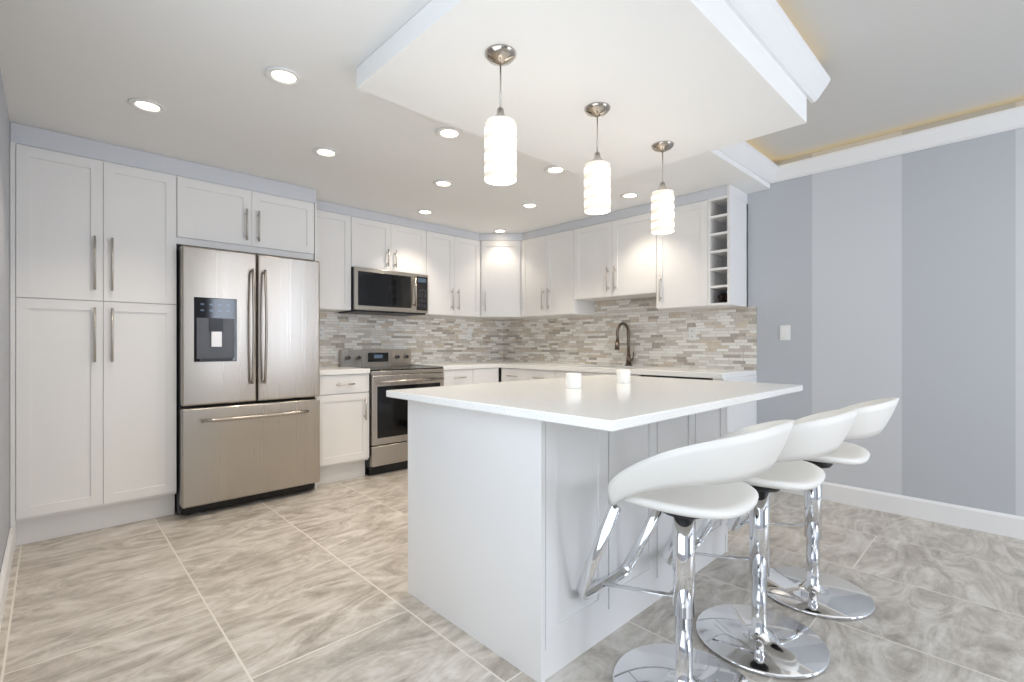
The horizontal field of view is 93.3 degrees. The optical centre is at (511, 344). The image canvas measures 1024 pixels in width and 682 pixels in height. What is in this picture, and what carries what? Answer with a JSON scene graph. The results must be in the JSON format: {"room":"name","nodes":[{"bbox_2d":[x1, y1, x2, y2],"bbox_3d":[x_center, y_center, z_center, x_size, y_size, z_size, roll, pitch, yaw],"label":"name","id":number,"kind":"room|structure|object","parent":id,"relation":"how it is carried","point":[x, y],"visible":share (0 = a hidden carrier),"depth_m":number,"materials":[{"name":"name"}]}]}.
{"room":"kitchen","nodes":[
{"label":"kitchen","id":0,"kind":"room"},
{"bbox_2d":[0,69,9,571],"bbox_3d":[-0.476,-0.217,0.160,0.148,2.700,8.300,0,0,-44],"label":"wall","id":1,"kind":"structure","parent":0,"point":[4,324],"depth_m":2.35,"materials":[{"name":"grey paint"}]},
{"bbox_2d":[0,528,13,630],"bbox_3d":[-0.195,1.068,-0.013,0.016,0.130,7.360,0,0,-44],"label":"baseboard","id":2,"kind":"structure","parent":1,"relation":"attached to","point":[5,572],"depth_m":2.22,"materials":[{"name":"white wood"}]},
{"bbox_2d":[0,0,769,233],"bbox_3d":[-0.611,-1.398,3.492,4.460,0.338,3.200,0,0,-44],"label":"ceiling","id":3,"kind":"structure","parent":0,"point":[89,69],"depth_m":2.51,"materials":[{"name":"white paint"}]},
{"bbox_2d":[128,98,166,113],"bbox_3d":[-1.871,-1.224,2.480,0.160,0.007,0.160,0,0,-44],"label":"recessed light","id":4,"kind":"object","parent":3,"relation":"in","point":[147,106],"visible":0.98,"depth_m":2.47,"materials":[{"name":"white"}]},
{"bbox_2d":[264,66,302,86],"bbox_3d":[-1.042,-1.224,2.207,0.160,0.007,0.160,0,0,-44],"label":"recessed light","id":5,"kind":"object","parent":3,"relation":"in","point":[283,76],"visible":0.98,"depth_m":2.21,"materials":[{"name":"white"}]},
{"bbox_2d":[313,147,338,157],"bbox_3d":[-1.185,-1.224,3.080,0.160,0.007,0.160,0,0,-44],"label":"recessed light","id":6,"kind":"object","parent":3,"relation":"in","point":[325,152],"visible":1,"depth_m":3.08,"materials":[{"name":"white"}]},
{"bbox_2d":[317,210,350,311],"bbox_3d":[-1.689,-0.727,4.269,0.415,0.840,0.386,0,0,-44],"label":"upper cabinet","id":7,"kind":"object","parent":3,"relation":"hanging from","point":[334,244],"visible":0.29,"depth_m":4.20,"materials":[{"name":"white paint"}]},
{"bbox_2d":[416,209,433,214],"bbox_3d":[-0.801,-1.224,4.458,0.160,0.007,0.160,0,0,-44],"label":"recessed light","id":8,"kind":"object","parent":3,"relation":"in","point":[425,212],"visible":0.96,"depth_m":4.46,"materials":[{"name":"white"}]},
{"bbox_2d":[433,180,453,187],"bbox_3d":[-0.522,-1.224,3.674,0.160,0.007,0.160,0,0,-44],"label":"recessed light","id":9,"kind":"object","parent":3,"relation":"in","point":[443,183],"visible":1,"depth_m":3.67,"materials":[{"name":"white"}]},
{"bbox_2d":[435,127,462,139],"bbox_3d":[-0.364,-1.224,2.800,0.160,0.007,0.160,0,0,-44],"label":"recessed light","id":10,"kind":"object","parent":3,"relation":"in","point":[449,133],"visible":0.98,"depth_m":2.80,"materials":[{"name":"white"}]},
{"bbox_2d":[418,231,479,317],"bbox_3d":[-0.714,-0.727,5.202,0.705,0.840,0.386,0,0,-44],"label":"upper cabinet","id":11,"kind":"object","parent":3,"relation":"hanging from","point":[453,268],"visible":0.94,"depth_m":5.07,"materials":[{"name":"white paint"}]},
{"bbox_2d":[493,229,506,232],"bbox_3d":[-0.127,-1.224,5.200,0.160,0.007,0.160,0,0,-44],"label":"recessed light","id":12,"kind":"object","parent":3,"relation":"in","point":[500,231],"visible":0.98,"depth_m":5.20,"materials":[{"name":"white"}]},
{"bbox_2d":[467,241,535,319],"bbox_3d":[-0.119,-0.727,5.574,0.670,0.840,0.670,0,0,-44],"label":"upper cabinet","id":13,"kind":"object","parent":3,"relation":"hanging from","point":[500,280],"visible":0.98,"depth_m":5.33,"materials":[{"name":"white paint"}]},
{"bbox_2d":[521,203,538,208],"bbox_3d":[0.156,-1.224,4.253,0.160,0.007,0.160,0,0,-44],"label":"recessed light","id":14,"kind":"object","parent":3,"relation":"in","point":[529,205],"visible":0.98,"depth_m":4.25,"materials":[{"name":"white"}]},
{"bbox_2d":[316,184,747,240],"bbox_3d":[-0.028,-1.188,4.098,2.580,0.079,2.930,0,0,-44],"label":"cabinet filler","id":15,"kind":"object","parent":3,"relation":"attached to","point":[716,192],"visible":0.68,"depth_m":4.52,"materials":[{"name":"white paint"}]},
{"bbox_2d":[544,166,566,174],"bbox_3d":[0.307,-1.224,3.386,0.160,0.007,0.160,0,0,-44],"label":"recessed light","id":16,"kind":"object","parent":3,"relation":"in","point":[554,170],"visible":0.85,"depth_m":3.40,"materials":[{"name":"white"}]},
{"bbox_2d":[521,229,594,317],"bbox_3d":[0.471,-0.727,5.163,0.386,0.840,0.740,0,0,-44],"label":"upper cabinet","id":17,"kind":"object","parent":3,"relation":"hanging from","point":[547,276],"visible":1,"depth_m":5.02,"materials":[{"name":"white paint"}]},
{"bbox_2d":[574,212,656,301],"bbox_3d":[1.038,-0.797,4.571,0.386,0.700,0.900,0,0,-44],"label":"upper cabinet","id":18,"kind":"object","parent":3,"relation":"hanging from","point":[615,260],"visible":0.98,"depth_m":4.43,"materials":[{"name":"white paint"}]},
{"bbox_2d":[620,192,639,198],"bbox_3d":[0.970,-1.224,3.966,0.160,0.007,0.160,0,0,-44],"label":"recessed light","id":19,"kind":"object","parent":3,"relation":"in","point":[630,195],"visible":1,"depth_m":3.97,"materials":[{"name":"white"}]},
{"bbox_2d":[657,195,747,310],"bbox_3d":[1.563,-0.727,4.021,0.386,0.840,0.620,0,0,-44],"label":"wall cabinet","id":20,"kind":"object","parent":3,"relation":"hanging from","point":[702,255],"visible":0.98,"depth_m":3.89,"materials":[{"name":"white paint"}]},
{"bbox_2d":[0,468,1023,681],"bbox_3d":[1.118,1.183,1.685,4.560,0.100,8.300,0,0,-44],"label":"floor","id":21,"kind":"structure","parent":0,"point":[309,585],"depth_m":2.12,"materials":[{"name":"tile"}]},
{"bbox_2d":[10,141,175,549],"bbox_3d":[-2.682,0.008,3.125,0.760,2.250,0.666,0,0,-44],"label":"pantry cabinet","id":22,"kind":"object","parent":21,"relation":"on","point":[92,344],"visible":0.98,"depth_m":2.88,"materials":[{"name":"white paint"}]},
{"bbox_2d":[175,245,319,514],"bbox_3d":[-2.021,0.240,3.642,0.890,1.785,0.794,0,0,-44],"label":"refrigerator","id":23,"kind":"object","parent":21,"relation":"on","point":[247,375],"visible":1,"depth_m":3.35,"materials":[{"name":"grey metal"}]},
{"bbox_2d":[313,203,316,488],"bbox_3d":[-1.761,0.008,4.031,0.015,2.250,0.630,0,0,-44],"label":"panel","id":24,"kind":"object","parent":21,"relation":"on","point":[315,236],"visible":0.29,"depth_m":3.81,"materials":[{"name":"white paint"}]},
{"bbox_2d":[317,373,368,484],"bbox_3d":[-1.582,0.688,4.178,0.445,0.890,0.666,0,0,-44],"label":"base cabinet","id":25,"kind":"object","parent":21,"relation":"on","point":[344,426],"visible":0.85,"depth_m":3.98,"materials":[{"name":"white paint"}]},
{"bbox_2d":[320,366,369,374],"bbox_3d":[-1.589,0.223,4.185,0.445,0.040,0.645,0,0,-44],"label":"countertop","id":26,"kind":"structure","parent":25,"relation":"on","point":[335,370],"depth_m":3.99,"materials":[{"name":"white stone"}]},
{"bbox_2d":[339,349,443,475],"bbox_3d":[-1.120,0.590,4.566,0.750,1.085,0.711,0,0,-44],"label":"range","id":27,"kind":"object","parent":21,"relation":"on","point":[392,369],"visible":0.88,"depth_m":4.28,"materials":[{"name":"grey metal"}]},
{"bbox_2d":[443,368,498,385],"bbox_3d":[-0.603,0.688,5.114,0.745,0.890,0.666,0,0,-44],"label":"base cabinet","id":28,"kind":"object","parent":21,"relation":"on","point":[468,376],"visible":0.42,"depth_m":4.88,"materials":[{"name":"white paint"}]},
{"bbox_2d":[411,362,498,369],"bbox_3d":[-0.620,0.223,5.113,0.720,0.040,0.645,0,0,-44],"label":"countertop","id":29,"kind":"structure","parent":28,"relation":"on","point":[458,365],"depth_m":4.96,"materials":[{"name":"white stone"}]},
{"bbox_2d":[501,368,556,381],"bbox_3d":[0.356,0.688,5.081,0.666,0.890,0.780,0,0,-44],"label":"drawers","id":30,"kind":"object","parent":21,"relation":"on","point":[512,374],"visible":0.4,"depth_m":4.89,"materials":[{"name":"white paint"}]},
{"bbox_2d":[408,400,727,681],"bbox_3d":[0.352,0.683,2.427,1.500,0.900,0.830,0,0,-44],"label":"kitchen island","id":31,"kind":"object","parent":21,"relation":"on","point":[506,514],"visible":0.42,"depth_m":1.83,"materials":[{"name":"white paint"}]},
{"bbox_2d":[386,374,802,431],"bbox_3d":[0.452,0.218,2.294,1.660,0.030,1.200,0,0,-44],"label":"island countertop","id":32,"kind":"structure","parent":31,"relation":"on","point":[605,402],"depth_m":1.89,"materials":[{"name":"white stone"}]},
{"bbox_2d":[566,373,580,388],"bbox_3d":[0.289,0.168,2.262,0.072,0.070,0.072,0,0,-44],"label":"candle cup","id":33,"kind":"object","parent":32,"relation":"on","point":[573,380],"visible":1,"depth_m":2.23,"materials":[{"name":"white ceramic"}]},
{"bbox_2d":[617,369,629,382],"bbox_3d":[0.593,0.168,2.567,0.072,0.070,0.072,0,0,-44],"label":"candle cup","id":34,"kind":"object","parent":32,"relation":"on","point":[623,375],"visible":1,"depth_m":2.54,"materials":[{"name":"white ceramic"}]},
{"bbox_2d":[555,371,640,377],"bbox_3d":[0.937,0.688,4.474,0.666,0.890,0.900,0,0,-44],"label":"base cabinet","id":35,"kind":"object","parent":21,"relation":"on","point":[560,374],"depth_m":4.36,"materials":[{"name":"white paint"}]},
{"bbox_2d":[488,361,756,378],"bbox_3d":[0.692,0.223,4.738,0.655,0.040,3.000,0,0,-44],"label":"countertop","id":36,"kind":"structure","parent":35,"relation":"on","point":[686,372],"depth_m":4.13,"materials":[{"name":"white stone"}]},
{"bbox_2d":[614,322,633,365],"bbox_3d":[1.067,-0.007,4.578,0.256,0.419,0.102,0,0,-44],"label":"gooseneck faucet","id":37,"kind":"object","parent":36,"relation":"on","point":[629,359],"visible":1,"depth_m":4.63,"materials":[{"name":"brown metal"}]},
{"bbox_2d":[643,375,712,379],"bbox_3d":[1.444,0.695,3.914,0.666,0.875,0.600,0,0,-44],"label":"dishwasher","id":38,"kind":"object","parent":21,"relation":"on","point":[680,377],"visible":0.02,"depth_m":3.80,"materials":[{"name":"grey metal"}]},
{"bbox_2d":[576,420,794,681],"bbox_3d":[0.553,0.677,1.596,0.580,0.911,0.648,0,0,-44],"label":"bar stool","id":39,"kind":"object","parent":21,"relation":"on","point":[685,487],"visible":1,"depth_m":1.55,"materials":[{"name":"silver metal"}]},
{"bbox_2d":[713,375,756,432],"bbox_3d":[1.710,0.688,3.691,0.630,0.890,0.080,0,0,-44],"label":"cabinet end panel","id":40,"kind":"object","parent":21,"relation":"on","point":[743,415],"visible":0.21,"depth_m":3.68,"materials":[{"name":"white paint"}]},
{"bbox_2d":[661,408,858,679],"bbox_3d":[0.941,0.677,1.870,0.580,0.911,0.648,0,0,-44],"label":"bar stool","id":41,"kind":"object","parent":21,"relation":"on","point":[757,636],"visible":0.65,"depth_m":1.81,"materials":[{"name":"silver metal"}]},
{"bbox_2d":[726,398,898,619],"bbox_3d":[1.366,0.677,2.221,0.580,0.911,0.648,0,0,-44],"label":"bar stool","id":42,"kind":"object","parent":21,"relation":"on","point":[811,589],"visible":0.62,"depth_m":2.16,"materials":[{"name":"silver metal"}]},
{"bbox_2d":[356,0,806,179],"bbox_3d":[0.410,-1.282,2.309,1.820,0.290,1.280,0,0,-44],"label":"ceiling","id":43,"kind":"structure","parent":0,"point":[689,78],"depth_m":2.06,"materials":[{"name":"white paint"}]},
{"bbox_2d":[484,44,516,185],"bbox_3d":[-0.045,-0.890,1.888,0.126,0.495,0.126,0,0,-44],"label":"pendant light","id":44,"kind":"object","parent":43,"relation":"hanging from","point":[500,148],"visible":1,"depth_m":1.84,"materials":[{"name":"white glass"}]},
{"bbox_2d":[584,102,610,214],"bbox_3d":[0.410,-0.890,2.323,0.126,0.495,0.126,0,0,-44],"label":"pendant light","id":45,"kind":"object","parent":43,"relation":"hanging from","point":[597,184],"visible":1,"depth_m":2.27,"materials":[{"name":"white glass"}]},
{"bbox_2d":[651,141,673,234],"bbox_3d":[0.858,-0.890,2.752,0.126,0.495,0.126,0,0,-44],"label":"pendant light","id":46,"kind":"object","parent":43,"relation":"hanging from","point":[662,209],"visible":1,"depth_m":2.70,"materials":[{"name":"white glass"}]},
{"bbox_2d":[724,0,829,102],"bbox_3d":[0.882,-1.317,1.816,1.990,0.100,0.085,0,0,-44],"label":"crown molding","id":47,"kind":"structure","parent":43,"relation":"attached to","point":[769,25],"depth_m":2.09,"materials":[{"name":"white"}]},
{"bbox_2d":[572,100,1023,516],"bbox_3d":[2.712,-0.217,3.210,0.148,2.700,8.300,0,0,-44],"label":"wall","id":48,"kind":"structure","parent":0,"point":[901,277],"depth_m":3.19,"materials":[{"name":"grey paint"}]},
{"bbox_2d":[503,297,756,369],"bbox_3d":[0.928,-0.122,4.956,0.012,0.649,2.988,0,0,-44],"label":"backsplash","id":49,"kind":"structure","parent":48,"relation":"attached to","point":[726,338],"depth_m":4.62,"materials":[{"name":"tile"}]},
{"bbox_2d":[688,327,695,339],"bbox_3d":[1.587,-0.097,4.252,0.008,0.116,0.072,0,0,-44],"label":"electrical outlet","id":50,"kind":"object","parent":49,"relation":"attached to","point":[691,333],"visible":1,"depth_m":4.25,"materials":[{"name":"white plastic"}]},
{"bbox_2d":[717,141,780,183],"bbox_3d":[1.562,-1.317,3.296,1.210,0.100,0.085,0,0,-44],"label":"crown molding","id":51,"kind":"structure","parent":48,"relation":"attached to","point":[742,153],"depth_m":3.44,"materials":[{"name":"white wood"}]},
{"bbox_2d":[780,325,789,339],"bbox_3d":[2.107,-0.092,3.725,0.009,0.116,0.072,0,0,-44],"label":"light switch","id":52,"kind":"object","parent":48,"relation":"attached to","point":[784,332],"visible":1,"depth_m":3.72,"materials":[{"name":"white plastic"}]},
{"bbox_2d":[777,105,1023,181],"bbox_3d":[3.697,-1.317,2.008,0.085,0.100,4.900,0,0,-44],"label":"crown molding","id":53,"kind":"structure","parent":48,"relation":"attached to","point":[1013,118],"depth_m":3.14,"materials":[{"name":"white wood"}]},
{"bbox_2d":[780,482,1023,539],"bbox_3d":[3.695,1.068,2.061,0.016,0.130,4.980,0,0,-44],"label":"baseboard","id":54,"kind":"structure","parent":48,"relation":"attached to","point":[999,523],"depth_m":3.12,"materials":[{"name":"white wood"}]},
{"bbox_2d":[746,0,1023,162],"bbox_3d":[2.224,-1.497,0.529,4.460,0.140,5.000,0,0,-44],"label":"ceiling","id":55,"kind":"structure","parent":0,"point":[891,66],"depth_m":2.46,"materials":[{"name":"white paint"}]},
{"bbox_3d":[-1.700,-0.217,4.631,4.560,2.700,0.148,0,0,-44],"label":"wall","id":56,"kind":"structure","parent":0,"visible":0},
{"bbox_2d":[176,176,313,260],"bbox_3d":[-2.082,-0.892,3.699,0.900,0.450,0.666,0,0,-44],"label":"upper cabinet","id":57,"kind":"object","parent":56,"relation":"attached to","point":[217,216],"visible":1,"depth_m":3.44,"materials":[{"name":"white paint"}]},
{"bbox_2d":[10,122,315,202],"bbox_3d":[-2.367,-1.172,3.461,1.679,0.110,0.616,0,0,-44],"label":"cabinet filler","id":58,"kind":"object","parent":57,"relation":"on","point":[22,134],"visible":0.43,"depth_m":3.08,"materials":[{"name":"white paint"}]},
{"bbox_2d":[338,267,427,315],"bbox_3d":[-1.232,-0.495,4.662,0.770,0.395,0.450,0,0,-44],"label":"over-the-range microwave","id":59,"kind":"object","parent":56,"relation":"attached to","point":[383,292],"visible":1,"depth_m":4.50,"materials":[{"name":"grey metal"}]},
{"bbox_2d":[351,216,425,274],"bbox_3d":[-1.254,-0.922,4.685,0.790,0.450,0.386,0,0,-44],"label":"upper cabinet","id":60,"kind":"object","parent":56,"relation":"attached to","point":[383,246],"visible":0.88,"depth_m":4.54,"materials":[{"name":"white paint"}]},
{"bbox_2d":[320,312,502,366],"bbox_3d":[-1.036,-0.052,5.152,2.580,0.509,0.012,0,0,-44],"label":"backsplash","id":61,"kind":"structure","parent":56,"relation":"attached to","point":[424,339],"depth_m":5.16,"materials":[{"name":"tile"}]},
{"bbox_2d":[320,326,324,338],"bbox_3d":[-1.759,-0.112,4.446,0.072,0.116,0.008,0,0,-44],"label":"electrical outlet","id":62,"kind":"object","parent":61,"relation":"attached to","point":[322,332],"visible":0.56,"depth_m":4.45,"materials":[{"name":"white plastic"}]},
{"bbox_2d":[467,330,471,339],"bbox_3d":[-0.502,-0.112,5.649,0.072,0.116,0.008,0,0,-44],"label":"outlet","id":63,"kind":"object","parent":61,"relation":"attached to","point":[469,334],"visible":1,"depth_m":5.65,"materials":[{"name":"white plastic"}]}
]}

